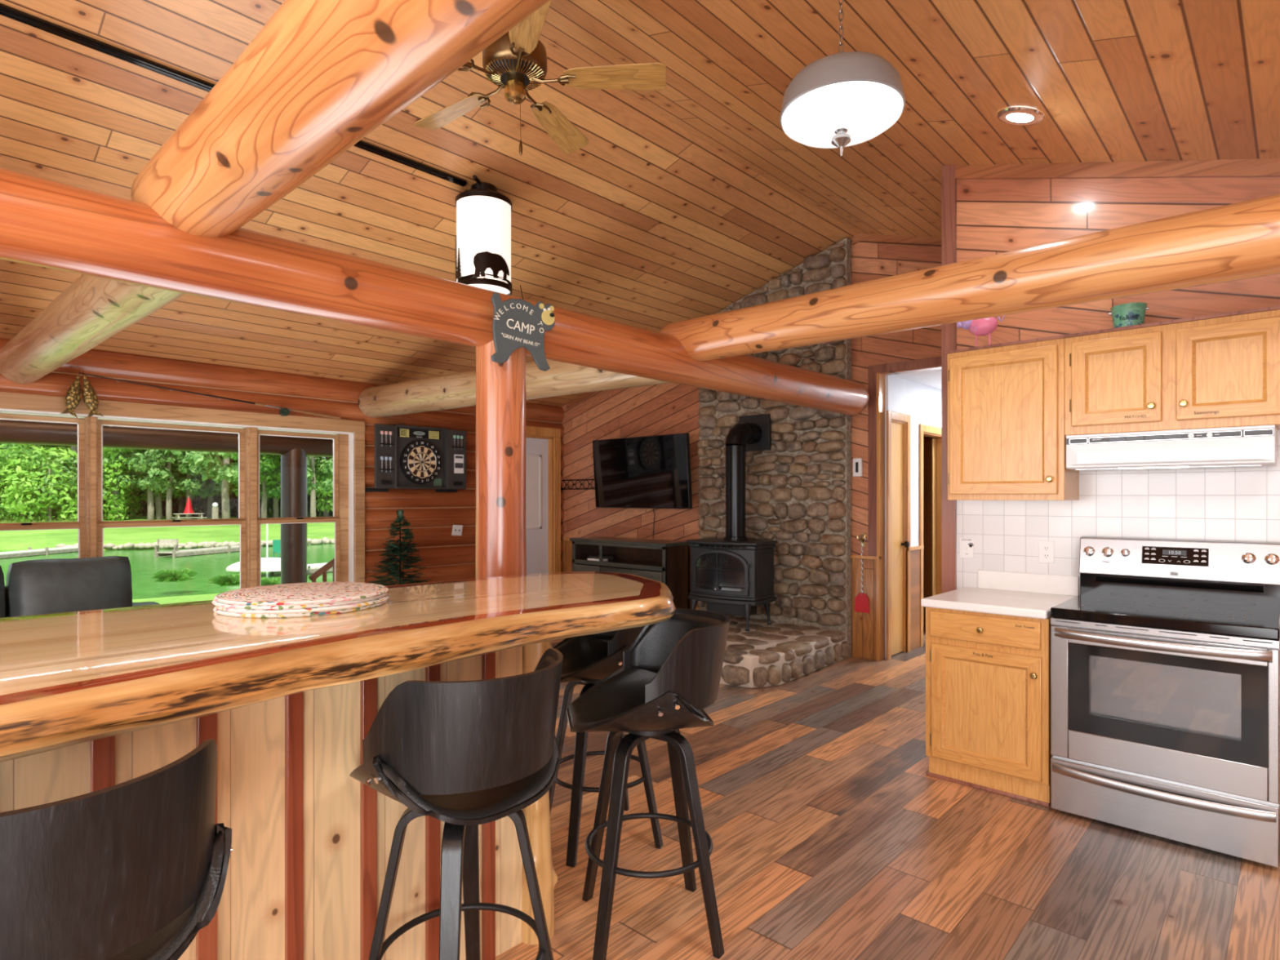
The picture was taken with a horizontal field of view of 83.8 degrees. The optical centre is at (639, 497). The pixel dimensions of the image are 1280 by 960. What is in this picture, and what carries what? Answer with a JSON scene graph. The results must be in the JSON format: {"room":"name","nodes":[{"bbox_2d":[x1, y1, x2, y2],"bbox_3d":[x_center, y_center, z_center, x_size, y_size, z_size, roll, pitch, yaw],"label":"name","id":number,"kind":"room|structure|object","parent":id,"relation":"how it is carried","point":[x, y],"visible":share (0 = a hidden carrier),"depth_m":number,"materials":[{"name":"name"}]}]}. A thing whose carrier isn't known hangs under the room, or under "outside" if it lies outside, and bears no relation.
{"room":"cabin kitchen","nodes":[
{"label":"cabin kitchen","id":0,"kind":"room"},
{"bbox_2d":[152,568,197,582],"bbox_3d":[-12.693,2.120,19.482,1.134,0.359,1.095,0,0,43],"label":"plant","id":1,"kind":"object","parent":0,"point":[163,575],"visible":1,"depth_m":19.34,"materials":[{"name":"green plant"}]},
{"bbox_2d":[272,539,280,557],"bbox_3d":[-13.317,1.995,26.507,0.460,0.850,0.440,0,0,43],"label":"chair","id":2,"kind":"object","parent":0,"point":[276,543],"visible":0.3,"depth_m":26.53,"materials":[{"name":"plastic"}]},
{"bbox_2d":[0,337,564,585],"bbox_3d":[-3.882,0.191,5.906,0.236,2.782,8.600,0,0,43],"label":"wall","id":3,"kind":"structure","parent":0,"point":[432,515],"depth_m":6.91,"materials":[{"name":"wood"}]},
{"bbox_2d":[0,391,364,588],"bbox_3d":[-3.800,0.198,5.939,0.275,1.885,3.040,0,0,43],"label":"window","id":4,"kind":"structure","parent":3,"relation":"in","point":[90,524],"depth_m":6.23,"materials":[{"name":"brown wood"}]},
{"bbox_2d":[59,369,81,417],"bbox_3d":[-4.198,-0.770,5.260,0.040,0.360,0.127,0,0,36],"label":"fish ornament","id":5,"kind":"object","parent":4,"relation":"hanging from","point":[73,397],"visible":1,"depth_m":5.26,"materials":[{"name":"brown metal"}]},
{"bbox_2d":[82,370,103,417],"bbox_3d":[-4.093,-0.770,5.344,0.130,0.359,0.040,0,0,-41],"label":"fish ornament","id":6,"kind":"object","parent":4,"relation":"hanging from","point":[90,397],"visible":1,"depth_m":5.32,"materials":[{"name":"brown metal"}]},
{"bbox_2d":[79,373,340,419],"bbox_3d":[-3.496,-0.832,6.033,0.108,0.204,1.972,0,0,43],"label":"fishing rod","id":7,"kind":"object","parent":3,"relation":"attached to","point":[283,411],"visible":1,"depth_m":6.25,"materials":[{"name":"wood"}]},
{"bbox_2d":[374,423,466,488],"bbox_3d":[-2.255,-0.410,7.350,0.149,0.640,1.028,0,0,43],"label":"dartboard","id":8,"kind":"object","parent":3,"relation":"attached to","point":[423,457],"visible":1,"depth_m":7.32,"materials":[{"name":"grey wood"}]},
{"bbox_2d":[525,426,560,574],"bbox_3d":[-1.428,0.275,8.526,0.245,2.250,1.060,0,0,43],"label":"door","id":9,"kind":"structure","parent":3,"relation":"in","point":[543,456],"depth_m":8.74,"materials":[{"name":"white paint"}]},
{"bbox_2d":[0,0,1279,407],"bbox_3d":[-0.667,-1.665,2.960,9.000,1.560,8.640,0,0,43],"label":"ceiling","id":10,"kind":"structure","parent":0,"point":[683,200],"depth_m":3.82,"materials":[{"name":"brown wood"}]},
{"bbox_2d":[0,3,466,186],"bbox_3d":[-2.836,-1.983,2.636,0.043,0.031,5.100,0,0,43],"label":"track rail","id":11,"kind":"object","parent":10,"relation":"attached to","point":[6,11],"visible":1,"depth_m":3.24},
{"bbox_2d":[454,174,512,295],"bbox_3d":[-1.008,-1.668,4.610,0.362,0.676,0.362,0,0,43],"label":"lantern","id":12,"kind":"object","parent":10,"relation":"hanging from","point":[483,214],"visible":0.85,"depth_m":4.46,"materials":[{"name":"beige"}]},
{"bbox_2d":[413,0,666,155],"bbox_3d":[-0.580,-1.846,3.134,1.258,0.700,1.286,0,0,43],"label":"ceiling fan","id":13,"kind":"object","parent":10,"relation":"hanging from","point":[516,62],"visible":0.89,"depth_m":3.10,"materials":[{"name":"brown wood"}]},
{"bbox_2d":[779,0,905,156],"bbox_3d":[0.677,-1.486,2.404,0.407,0.676,0.407,0,0,43],"label":"pendant lamp","id":14,"kind":"object","parent":10,"relation":"hanging from","point":[841,100],"visible":1,"depth_m":2.29,"materials":[{"name":"grey metal"}]},
{"bbox_2d":[781,80,903,148],"bbox_3d":[0.677,-1.262,2.404,0.396,0.059,0.396,0,0,43],"label":"diffuser","id":15,"kind":"object","parent":14,"relation":"attached to","point":[820,111],"depth_m":2.32,"materials":[{"name":"white"}]},
{"bbox_2d":[996,106,1044,125],"bbox_3d":[1.741,-1.744,3.266,0.199,0.063,0.191,0,0,-43],"label":"recessed light","id":16,"kind":"object","parent":10,"relation":"in","point":[1016,114],"visible":1,"depth_m":3.25,"materials":[{"name":"silver metal"}]},
{"bbox_2d":[560,239,941,660],"bbox_3d":[1.088,-0.453,7.090,5.630,3.705,0.112,0,0,43],"label":"wall","id":17,"kind":"structure","parent":0,"point":[668,408],"depth_m":7.56,"materials":[{"name":"wood"}]},
{"bbox_2d":[560,479,595,489],"bbox_3d":[-0.709,-0.160,8.636,0.860,0.122,0.025,0,0,43],"label":"wall rack","id":18,"kind":"object","parent":17,"relation":"attached to","point":[576,480],"visible":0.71,"depth_m":8.69,"materials":[{"name":"brown metal"}]},
{"bbox_2d":[566,391,598,408],"bbox_3d":[-0.129,-1.450,8.138,2.120,0.693,0.024,0,0,43],"label":"trim","id":19,"kind":"structure","parent":17,"relation":"attached to","point":[580,397],"depth_m":8.69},
{"bbox_2d":[592,433,692,538],"bbox_3d":[0.058,-0.103,7.787,1.380,1.106,0.288,0,0,43],"label":"television","id":20,"kind":"object","parent":17,"relation":"attached to","point":[646,472],"visible":1,"depth_m":7.64,"materials":[{"name":"plastic"}]},
{"bbox_2d":[853,457,862,476],"bbox_3d":[1.907,-0.265,6.251,0.084,0.160,0.030,0,0,43],"label":"thermostat","id":21,"kind":"object","parent":17,"relation":"attached to","point":[857,462],"visible":1,"depth_m":6.24,"materials":[{"name":"white plastic"}]},
{"bbox_2d":[856,533,865,546],"bbox_3d":[1.933,0.370,6.213,0.084,0.120,0.051,0,0,43],"label":"coat hook","id":22,"kind":"object","parent":17,"relation":"attached to","point":[863,538],"visible":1,"depth_m":6.22,"materials":[{"name":"gold metal"}]},
{"bbox_2d":[854,535,869,613],"bbox_3d":[1.933,0.664,6.214,0.140,0.673,0.008,0,0,43],"label":"fly swatter","id":23,"kind":"object","parent":22,"relation":"hanging from","point":[861,600],"visible":1,"depth_m":6.21,"materials":[{"name":"red plastic"}]},
{"bbox_2d":[852,233,941,245],"bbox_3d":[2.380,-2.081,5.814,1.380,0.448,0.029,0,0,43],"label":"trim","id":24,"kind":"structure","parent":17,"relation":"attached to","point":[935,241],"depth_m":6.00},
{"bbox_2d":[868,356,941,556],"bbox_3d":[2.550,-0.315,5.662,1.545,1.650,0.021,0,0,43],"label":"trim","id":25,"kind":"structure","parent":17,"relation":"attached to","point":[873,370],"depth_m":6.14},
{"bbox_2d":[495,624,1279,959],"bbox_3d":[0.507,1.460,4.230,9.000,0.120,12.100,0,0,43],"label":"floor","id":26,"kind":"structure","parent":0,"point":[828,828],"depth_m":2.71,"materials":[{"name":"wood"}]},
{"bbox_2d":[0,555,159,617],"bbox_3d":[-4.263,0.907,4.229,1.284,0.987,2.548,0,0,43],"label":"chair","id":27,"kind":"object","parent":26,"relation":"on","point":[56,585],"visible":0.2,"depth_m":4.81,"materials":[{"name":"leather"}]},
{"bbox_2d":[0,565,4,617],"bbox_3d":[-4.410,0.709,4.438,0.340,0.551,0.678,-11,-7,42],"label":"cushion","id":28,"kind":"object","parent":27,"relation":"on","point":[2,576],"depth_m":4.61,"materials":[{"name":"leather"}]},
{"bbox_2d":[0,738,232,959],"bbox_3d":[-0.934,0.897,1.109,0.518,1.006,0.530,0,0,-39],"label":"bar stool","id":29,"kind":"object","parent":26,"relation":"on","point":[134,868],"visible":1,"depth_m":0.99,"materials":[{"name":"black wood"}]},
{"bbox_2d":[0,571,675,959],"bbox_3d":[-1.098,0.865,1.888,1.289,1.070,3.278,0,0,43],"label":"breakfast bar","id":30,"kind":"object","parent":26,"relation":"on","point":[91,700],"visible":0.56,"depth_m":1.73,"materials":[{"name":"brown wood"}]},
{"bbox_2d":[213,600,386,617],"bbox_3d":[-1.027,0.324,2.183,0.479,0.011,0.479,0,0,43],"label":"placemat","id":31,"kind":"object","parent":30,"relation":"on","point":[215,610],"visible":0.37,"depth_m":1.98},
{"bbox_2d":[215,593,389,613],"bbox_3d":[-1.019,0.313,2.180,0.479,0.011,0.479,0,0,-32],"label":"placemat","id":32,"kind":"object","parent":31,"relation":"on","point":[386,596],"visible":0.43,"depth_m":1.98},
{"bbox_2d":[211,592,386,609],"bbox_3d":[-1.029,0.301,2.180,0.479,0.011,0.479,0,0,-16],"label":"placemat","id":33,"kind":"object","parent":32,"relation":"on","point":[214,602],"visible":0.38,"depth_m":1.97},
{"bbox_2d":[213,582,388,605],"bbox_3d":[-1.021,0.290,2.178,0.479,0.011,0.479,0,0,-1],"label":"placemat","id":34,"kind":"object","parent":33,"relation":"on","point":[313,593],"visible":1,"depth_m":2.11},
{"bbox_2d":[368,509,431,586],"bbox_3d":[-2.309,0.756,6.839,0.692,1.289,0.757,0,0,-12],"label":"fir","id":35,"kind":"object","parent":26,"relation":"on","point":[395,549],"visible":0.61,"depth_m":6.79,"materials":[{"name":"green plastic"}]},
{"bbox_2d":[349,648,563,959],"bbox_3d":[-0.443,0.897,1.772,0.530,1.006,0.518,0,0,39],"label":"bar stool","id":36,"kind":"object","parent":26,"relation":"on","point":[464,755],"visible":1,"depth_m":1.59,"materials":[{"name":"black leather"}]},
{"bbox_2d":[475,340,526,578],"bbox_3d":[-0.663,0.335,3.406,0.240,2.130,0.238,0,0,43],"label":"log","id":37,"kind":"object","parent":26,"relation":"on","point":[500,388],"visible":0.52,"depth_m":3.31,"materials":[{"name":"wood"}]},
{"bbox_2d":[549,626,662,866],"bbox_3d":[-0.164,0.897,2.959,0.530,1.006,0.518,0,0,-23],"label":"bar stool","id":38,"kind":"object","parent":26,"relation":"on","point":[588,660],"visible":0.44,"depth_m":2.85,"materials":[{"name":"black leather"}]},
{"bbox_2d":[569,536,688,608],"bbox_3d":[-0.131,0.930,7.797,1.440,0.940,0.430,0,0,43],"label":"tv stand","id":39,"kind":"object","parent":26,"relation":"on","point":[665,562],"visible":0.52,"depth_m":7.59,"materials":[{"name":"black wood"}]},
{"bbox_2d":[579,558,662,566],"bbox_3d":[-0.128,0.718,7.800,1.360,0.035,0.360,0,0,43],"label":"shelf","id":40,"kind":"object","parent":39,"relation":"attached to","point":[615,562],"depth_m":7.78,"materials":[{"name":"brown wood"}]},
{"bbox_2d":[566,608,730,959],"bbox_3d":[0.031,0.897,2.337,0.530,1.006,0.518,0,0,-9],"label":"bar stool","id":41,"kind":"object","parent":26,"relation":"on","point":[671,672],"visible":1,"depth_m":2.22,"materials":[{"name":"black leather"}]},
{"bbox_2d":[697,237,851,657],"bbox_3d":[1.204,-0.436,6.780,1.632,3.673,0.191,0,0,43],"label":"stone wall","id":42,"kind":"structure","parent":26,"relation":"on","point":[798,491],"depth_m":6.50,"materials":[{"name":"stone"}]},
{"bbox_2d":[0,168,868,415],"bbox_3d":[-0.963,-0.844,3.070,0.284,0.286,8.361,0,0,43],"label":"log","id":43,"kind":"object","parent":42,"relation":"attached to","point":[45,223],"visible":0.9,"depth_m":2.67,"materials":[{"name":"wood"}]},
{"bbox_2d":[0,274,185,383],"bbox_3d":[-2.975,-0.926,3.772,3.996,0.352,0.283,0,0,43],"label":"log","id":44,"kind":"object","parent":43,"relation":"attached to","point":[91,310],"visible":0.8,"depth_m":3.37,"materials":[{"name":"wood"}]},
{"bbox_2d":[130,0,550,237],"bbox_3d":[-0.204,-1.010,1.201,3.930,0.296,0.299,0,0,43],"label":"log","id":45,"kind":"object","parent":43,"relation":"attached to","point":[319,77],"visible":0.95,"depth_m":1.61,"materials":[{"name":"wood"}]},
{"bbox_2d":[358,359,671,417],"bbox_3d":[-1.183,-0.903,5.710,3.996,0.375,0.300,0,0,43],"label":"log","id":46,"kind":"object","parent":43,"relation":"attached to","point":[455,390],"visible":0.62,"depth_m":5.78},
{"bbox_2d":[490,284,555,371],"bbox_3d":[-0.534,-0.783,3.261,0.329,0.385,0.050,0,0,-37],"label":"welcome sign","id":47,"kind":"object","parent":43,"relation":"hanging from","point":[517,323],"visible":1,"depth_m":3.23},
{"bbox_2d":[660,193,1279,361],"bbox_3d":[1.633,-0.931,3.106,4.021,0.295,0.284,0,0,43],"label":"log","id":48,"kind":"object","parent":43,"relation":"attached to","point":[1238,241],"visible":0.94,"depth_m":2.99,"materials":[{"name":"wood"}]},
{"bbox_2d":[719,613,850,688],"bbox_3d":[0.741,1.272,6.208,1.768,0.255,1.591,0,0,43],"label":"stone hearth","id":49,"kind":"object","parent":26,"relation":"on","point":[777,653],"visible":0.52,"depth_m":5.60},
{"bbox_2d":[686,537,777,631],"bbox_3d":[0.809,0.770,6.466,0.720,0.764,0.508,0,0,37],"label":"wood stove","id":50,"kind":"object","parent":49,"relation":"on","point":[733,577],"visible":0.94,"depth_m":6.29,"materials":[{"name":"metal"}]},
{"bbox_2d":[724,413,770,540],"bbox_3d":[0.983,-0.197,6.659,0.340,1.170,0.528,0,0,43],"label":"flue pipe","id":51,"kind":"object","parent":50,"relation":"on","point":[752,433],"visible":1,"depth_m":6.48,"materials":[{"name":"metal"}]},
{"bbox_2d":[925,607,1051,807],"bbox_3d":[1.834,0.975,3.615,0.553,0.851,0.672,0,0,43],"label":"base cabinet","id":52,"kind":"object","parent":26,"relation":"on","point":[988,676],"visible":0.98,"depth_m":3.38,"materials":[{"name":"brown wood"}]},
{"bbox_2d":[920,569,1079,619],"bbox_3d":[1.835,0.476,3.630,0.565,0.143,0.647,0,0,43],"label":"countertop","id":53,"kind":"structure","parent":52,"relation":"on","point":[1029,595],"depth_m":3.67,"materials":[{"name":"white laminate"}]},
{"bbox_2d":[1050,536,1279,867],"bbox_3d":[2.305,0.798,3.133,0.760,1.204,0.700,0,0,43],"label":"electric range","id":54,"kind":"object","parent":26,"relation":"on","point":[1165,662],"visible":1,"depth_m":2.96,"materials":[{"name":"metal"}]},
{"bbox_2d":[1050,624,1279,804],"bbox_3d":[2.213,0.855,3.034,0.756,0.574,0.430,0,0,43],"label":"oven","id":55,"kind":"object","parent":54,"relation":"in","point":[1201,714],"depth_m":2.89,"materials":[{"name":"silver metal"}]},
{"bbox_2d":[1050,595,1279,639],"bbox_3d":[2.294,0.510,3.121,0.760,0.044,0.592,0,0,43],"label":"cooktop","id":56,"kind":"object","parent":54,"relation":"in","point":[1225,620],"depth_m":3.01,"materials":[{"name":"glass"}]},
{"bbox_2d":[884,368,941,658],"bbox_3d":[3.753,0.125,7.018,1.420,2.550,3.400,0,0,43],"label":"wall","id":57,"kind":"structure","parent":0,"point":[917,394],"depth_m":6.58,"materials":[{"name":"white paint"}]},
{"bbox_2d":[876,373,884,661],"bbox_3d":[2.080,0.165,6.167,0.024,2.470,0.120,0,0,43],"label":"trim","id":58,"kind":"structure","parent":57,"relation":"attached to","point":[880,378],"depth_m":6.13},
{"bbox_2d":[886,410,911,660],"bbox_3d":[2.268,0.325,6.348,0.150,2.150,0.480,0,0,43],"label":"door","id":59,"kind":"structure","parent":57,"relation":"in","point":[898,433],"depth_m":6.39,"materials":[{"name":"brown wood"}]},
{"bbox_2d":[919,423,941,647],"bbox_3d":[2.991,0.355,7.275,0.326,2.090,1.405,0,0,26],"label":"door","id":60,"kind":"structure","parent":57,"relation":"in","point":[930,451],"depth_m":7.28,"materials":[{"name":"brown wood"}]},
{"bbox_2d":[906,549,919,650],"bbox_3d":[3.368,0.940,7.564,0.112,0.920,2.920,0,0,43],"label":"wainscoting","id":61,"kind":"structure","parent":0,"point":[915,554],"depth_m":6.59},
{"bbox_2d":[956,177,1279,595],"bbox_3d":[3.621,-0.259,3.554,3.510,3.317,1.665,0,0,43],"label":"wall","id":62,"kind":"structure","parent":0,"point":[999,215],"depth_m":3.60,"materials":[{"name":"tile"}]},
{"bbox_2d":[941,165,956,593],"bbox_3d":[1.790,-0.259,4.120,0.077,3.317,0.050,0,0,43],"label":"trim","id":63,"kind":"structure","parent":62,"relation":"attached to","point":[948,182],"depth_m":4.11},
{"bbox_2d":[960,537,973,558],"bbox_3d":[1.851,0.286,4.046,0.076,0.112,0.014,0,0,43],"label":"switch plate","id":64,"kind":"object","parent":62,"relation":"attached to","point":[966,544],"visible":1,"depth_m":4.05,"materials":[{"name":"white plastic"}]},
{"bbox_2d":[947,337,1079,500],"bbox_3d":[1.936,-0.379,3.728,0.550,0.783,0.367,0,0,43],"label":"upper cabinet","id":65,"kind":"object","parent":62,"relation":"attached to","point":[1006,438],"visible":0.98,"depth_m":3.61,"materials":[{"name":"brown wood"}]},
{"bbox_2d":[1038,540,1054,563],"bbox_3d":[2.150,0.287,3.775,0.074,0.118,0.006,0,0,43],"label":"power outlet","id":66,"kind":"object","parent":62,"relation":"attached to","point":[1046,548],"visible":1,"depth_m":3.77,"materials":[{"name":"white plastic"}]},
{"bbox_2d":[955,158,1279,179],"bbox_3d":[3.072,-1.354,2.913,3.445,1.088,0.019,0,0,43],"label":"trim","id":67,"kind":"structure","parent":62,"relation":"attached to","point":[1262,167],"depth_m":3.52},
{"bbox_2d":[1064,309,1279,435],"bbox_3d":[2.438,-0.535,3.264,0.814,0.470,0.367,0,0,43],"label":"upper cabinet","id":68,"kind":"object","parent":62,"relation":"attached to","point":[1224,371],"visible":0.99,"depth_m":3.15,"materials":[{"name":"brown wood"}]},
{"bbox_2d":[956,315,1004,346],"bbox_3d":[1.839,-0.896,3.853,0.233,0.225,0.106,0,0,30],"label":"pig figurine","id":69,"kind":"object","parent":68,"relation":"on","point":[983,326],"visible":0.77,"depth_m":3.82,"materials":[{"name":"pink ceramic"}]},
{"bbox_2d":[945,305,1279,354],"bbox_3d":[2.236,-0.777,3.457,1.372,0.014,0.297,0,0,43],"label":"trim","id":70,"kind":"structure","parent":68,"relation":"on","point":[1277,307],"depth_m":3.27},
{"bbox_2d":[1108,302,1149,328],"bbox_3d":[2.330,-0.848,3.403,0.146,0.128,0.147,0,0,-18],"label":"bucket","id":71,"kind":"object","parent":68,"relation":"on","point":[1129,313],"visible":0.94,"depth_m":3.35,"materials":[{"name":"metal"}]},
{"bbox_2d":[1066,424,1276,471],"bbox_3d":[2.430,-0.215,3.293,0.753,0.167,0.331,0,0,43],"label":"range hood","id":72,"kind":"object","parent":68,"relation":"attached to","point":[1242,446],"visible":1,"depth_m":3.15,"materials":[{"name":"white metal"}]},
{"label":"outside","id":73,"kind":"structure","parent":0,"visible":0},
{"bbox_2d":[0,509,334,550],"bbox_3d":[-46.384,1.950,63.331,113.093,2.100,150.000,0,0,43],"label":"lawn","id":74,"kind":"structure","parent":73,"point":[35,539],"depth_m":42.72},
{"bbox_2d":[0,443,66,519],"bbox_3d":[-47.601,-0.820,54.806,6.276,6.840,6.245,0,0,43],"label":"bush","id":75,"kind":"object","parent":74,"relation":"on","point":[34,455],"visible":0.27,"depth_m":53.74,"materials":[{"name":"green plant"}]},
{"bbox_2d":[0,518,77,523],"bbox_3d":[-44.941,2.050,52.017,12.890,1.200,3.247,0,0,1],"label":"reeds","id":76,"kind":"object","parent":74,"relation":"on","point":[50,519],"visible":0.12,"depth_m":51.93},
{"bbox_2d":[0,446,106,522],"bbox_3d":[-44.959,-0.626,54.171,5.809,6.452,6.723,0,0,43],"label":"bush","id":77,"kind":"object","parent":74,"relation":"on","point":[20,505],"visible":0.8,"depth_m":53.06,"materials":[{"name":"green plant"}]},
{"bbox_2d":[22,454,112,520],"bbox_3d":[-44.750,-0.462,56.022,5.879,6.123,5.939,0,0,43],"label":"bush","id":78,"kind":"object","parent":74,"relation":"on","point":[74,469],"visible":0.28,"depth_m":55.14,"materials":[{"name":"green plant"}]},
{"bbox_2d":[6,445,142,501],"bbox_3d":[-47.379,-5.291,59.690,9.289,15.320,9.357,0,0,-13],"label":"leafy tree","id":79,"kind":"object","parent":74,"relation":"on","point":[73,451],"visible":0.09,"depth_m":56.76,"materials":[{"name":"green plant"}]},
{"bbox_2d":[102,447,139,520],"bbox_3d":[-41.868,-1.274,56.879,3.071,6.949,3.469,0,0,43],"label":"tree","id":80,"kind":"object","parent":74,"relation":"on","point":[117,512],"visible":0.77,"depth_m":56.52,"materials":[{"name":"green plant"}]},
{"bbox_2d":[102,448,164,513],"bbox_3d":[-43.830,-1.629,60.160,6.182,7.749,5.155,0,0,-1],"label":"leafy tree","id":81,"kind":"object","parent":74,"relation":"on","point":[135,506],"visible":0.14,"depth_m":60.05,"materials":[{"name":"green plant"}]},
{"bbox_2d":[102,447,186,519],"bbox_3d":[-39.564,-4.368,57.332,7.452,13.366,6.432,0,0,-37],"label":"leafy tree","id":82,"kind":"object","parent":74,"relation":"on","point":[150,500],"visible":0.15,"depth_m":57.13,"materials":[{"name":"green plant"}]},
{"bbox_2d":[121,448,184,519],"bbox_3d":[-39.090,-4.044,59.087,6.094,12.662,7.059,0,0,-26],"label":"leafy tree","id":83,"kind":"object","parent":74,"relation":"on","point":[143,468],"visible":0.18,"depth_m":56.85,"materials":[{"name":"green plant"}]},
{"bbox_2d":[142,449,212,519],"bbox_3d":[-38.190,-3.696,58.630,6.667,11.959,5.755,0,0,-14],"label":"leafy tree","id":84,"kind":"object","parent":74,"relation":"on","point":[184,468],"visible":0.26,"depth_m":57.52,"materials":[{"name":"green plant"}]},
{"bbox_2d":[37,447,333,516],"bbox_3d":[-47.253,-0.825,70.357,45.770,9.478,39.068,0,0,43],"label":"undergrowth","id":85,"kind":"object","parent":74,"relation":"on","point":[202,504],"visible":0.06,"depth_m":66.34,"materials":[{"name":"green plant"}]},
{"bbox_2d":[143,450,235,519],"bbox_3d":[-37.909,-4.485,60.055,7.145,13.506,7.238,0,0,-15],"label":"leafy tree","id":86,"kind":"object","parent":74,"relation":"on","point":[205,492],"visible":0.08,"depth_m":60.34,"materials":[{"name":"green plant"}]},
{"bbox_2d":[55,537,334,549],"bbox_3d":[-18.442,2.489,40.782,23.549,0.497,2.313,0,0,-32],"label":"rocks","id":87,"kind":"object","parent":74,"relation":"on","point":[190,544],"visible":0.3,"depth_m":36.79},
{"bbox_2d":[172,451,235,518],"bbox_3d":[-38.254,-3.809,62.718,7.403,12.128,7.335,0,0,-11],"label":"leafy tree","id":88,"kind":"object","parent":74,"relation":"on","point":[210,500],"visible":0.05,"depth_m":62.76,"materials":[{"name":"green plant"}]},
{"bbox_2d":[182,451,265,519],"bbox_3d":[-31.831,-5.353,56.525,8.628,15.476,7.448,0,0,32],"label":"leafy tree","id":89,"kind":"object","parent":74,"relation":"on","point":[227,473],"visible":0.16,"depth_m":55.15,"materials":[{"name":"green plant"}]},
{"bbox_2d":[231,454,280,517],"bbox_3d":[-31.966,-3.190,61.989,6.624,10.851,6.563,0,0,35],"label":"leafy tree","id":90,"kind":"object","parent":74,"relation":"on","point":[275,477],"visible":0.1,"depth_m":60.76,"materials":[{"name":"green plant"}]},
{"bbox_2d":[231,453,311,518],"bbox_3d":[-31.555,-4.485,60.018,7.145,13.506,7.238,0,0,31],"label":"leafy tree","id":91,"kind":"object","parent":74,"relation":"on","point":[268,464],"visible":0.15,"depth_m":59.80,"materials":[{"name":"green plant"}]},
{"bbox_2d":[306,456,333,516],"bbox_3d":[-26.339,-3.696,58.602,6.667,11.959,5.755,0,0,-1],"label":"leafy tree","id":92,"kind":"object","parent":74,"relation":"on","point":[312,485],"visible":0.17,"depth_m":57.69,"materials":[{"name":"green plant"}]},
{"bbox_2d":[309,462,333,512],"bbox_3d":[-26.240,-2.379,61.847,6.186,9.299,7.419,0,0,-9],"label":"leafy tree","id":93,"kind":"object","parent":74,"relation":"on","point":[324,492],"visible":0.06,"depth_m":61.56,"materials":[{"name":"green plant"}]},
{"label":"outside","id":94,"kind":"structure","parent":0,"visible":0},
{"bbox_2d":[132,593,219,604],"bbox_3d":[-3.591,2.400,16.942,14.280,0.900,100.000,0,0,43],"label":"lawn","id":95,"kind":"structure","parent":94,"point":[176,599],"depth_m":16.34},
{"bbox_2d":[207,573,239,586],"bbox_3d":[-10.655,2.144,18.618,1.062,0.312,1.011,0,0,43],"label":"plant","id":96,"kind":"object","parent":95,"relation":"on","point":[223,580],"visible":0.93,"depth_m":18.37,"materials":[{"name":"green plant"}]},
{"bbox_2d":[261,576,280,586],"bbox_3d":[-9.064,2.126,17.559,1.077,0.349,1.120,0,0,43],"label":"plant","id":97,"kind":"object","parent":95,"relation":"on","point":[264,581],"visible":0.21,"depth_m":17.43,"materials":[{"name":"green plant"}]},
{"bbox_2d":[280,448,307,584],"bbox_3d":[-4.356,0.625,8.988,0.304,2.750,0.302,0,0,43],"label":"porch post","id":98,"kind":"object","parent":95,"relation":"on","point":[293,463],"visible":0.62,"depth_m":8.86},
{"bbox_2d":[0,408,335,457],"bbox_3d":[-5.809,-0.700,7.416,0.346,0.344,11.000,0,0,43],"label":"beam","id":99,"kind":"structure","parent":98,"relation":"on","point":[15,432],"depth_m":7.78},
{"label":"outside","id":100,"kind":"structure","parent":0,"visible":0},
{"bbox_2d":[0,543,334,599],"bbox_3d":[-21.750,2.800,40.548,53.000,0.300,150.000,0,0,43],"label":"pond","id":101,"kind":"structure","parent":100,"point":[144,564],"depth_m":27.93,"materials":[{"name":"liquid"}]},
{"bbox_2d":[0,539,142,558],"bbox_3d":[-27.748,2.610,35.470,0.920,0.620,11.065,0,0,2],"label":"walkway","id":102,"kind":"structure","parent":101,"relation":"on","point":[46,551],"depth_m":32.65,"materials":[{"name":"grey"}]},
{"bbox_2d":[154,545,262,557],"bbox_3d":[-20.391,2.610,34.021,1.120,0.620,5.135,0,0,15],"label":"dock","id":103,"kind":"object","parent":101,"relation":"on","point":[228,548],"visible":0.77,"depth_m":32.92,"materials":[{"name":"grey wood"}]},
{"bbox_2d":[154,538,178,551],"bbox_3d":[-21.174,2.145,31.910,0.840,0.550,0.320,0,0,-12],"label":"bench","id":104,"kind":"object","parent":103,"relation":"on","point":[175,542],"visible":0.95,"depth_m":32.02,"materials":[{"name":"grey wood"}]},
{"bbox_2d":[270,562,333,573],"bbox_3d":[-11.257,2.610,25.976,1.420,0.620,3.740,0,0,35],"label":"dock","id":105,"kind":"object","parent":101,"relation":"on","point":[313,567],"visible":0.16,"depth_m":24.93,"materials":[{"name":"grey wood"}]},
{"bbox_2d":[226,557,310,571],"bbox_3d":[-12.589,2.240,24.200,2.600,0.420,1.240,0,0,-7],"label":"rowboat","id":106,"kind":"object","parent":105,"relation":"on","point":[268,564],"visible":0.38,"depth_m":23.76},
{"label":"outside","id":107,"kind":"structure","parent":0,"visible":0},
{"bbox_3d":[-4.579,1.560,7.163,2.450,0.080,9.500,0,0,43],"label":"porch deck","id":108,"kind":"object","parent":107,"visible":0},
{"bbox_2d":[308,557,334,582],"bbox_3d":[-3.906,0.933,9.783,0.080,1.334,1.428,0,0,27],"label":"porch railing","id":109,"kind":"object","parent":108,"relation":"on","point":[322,571],"visible":0.09,"depth_m":9.32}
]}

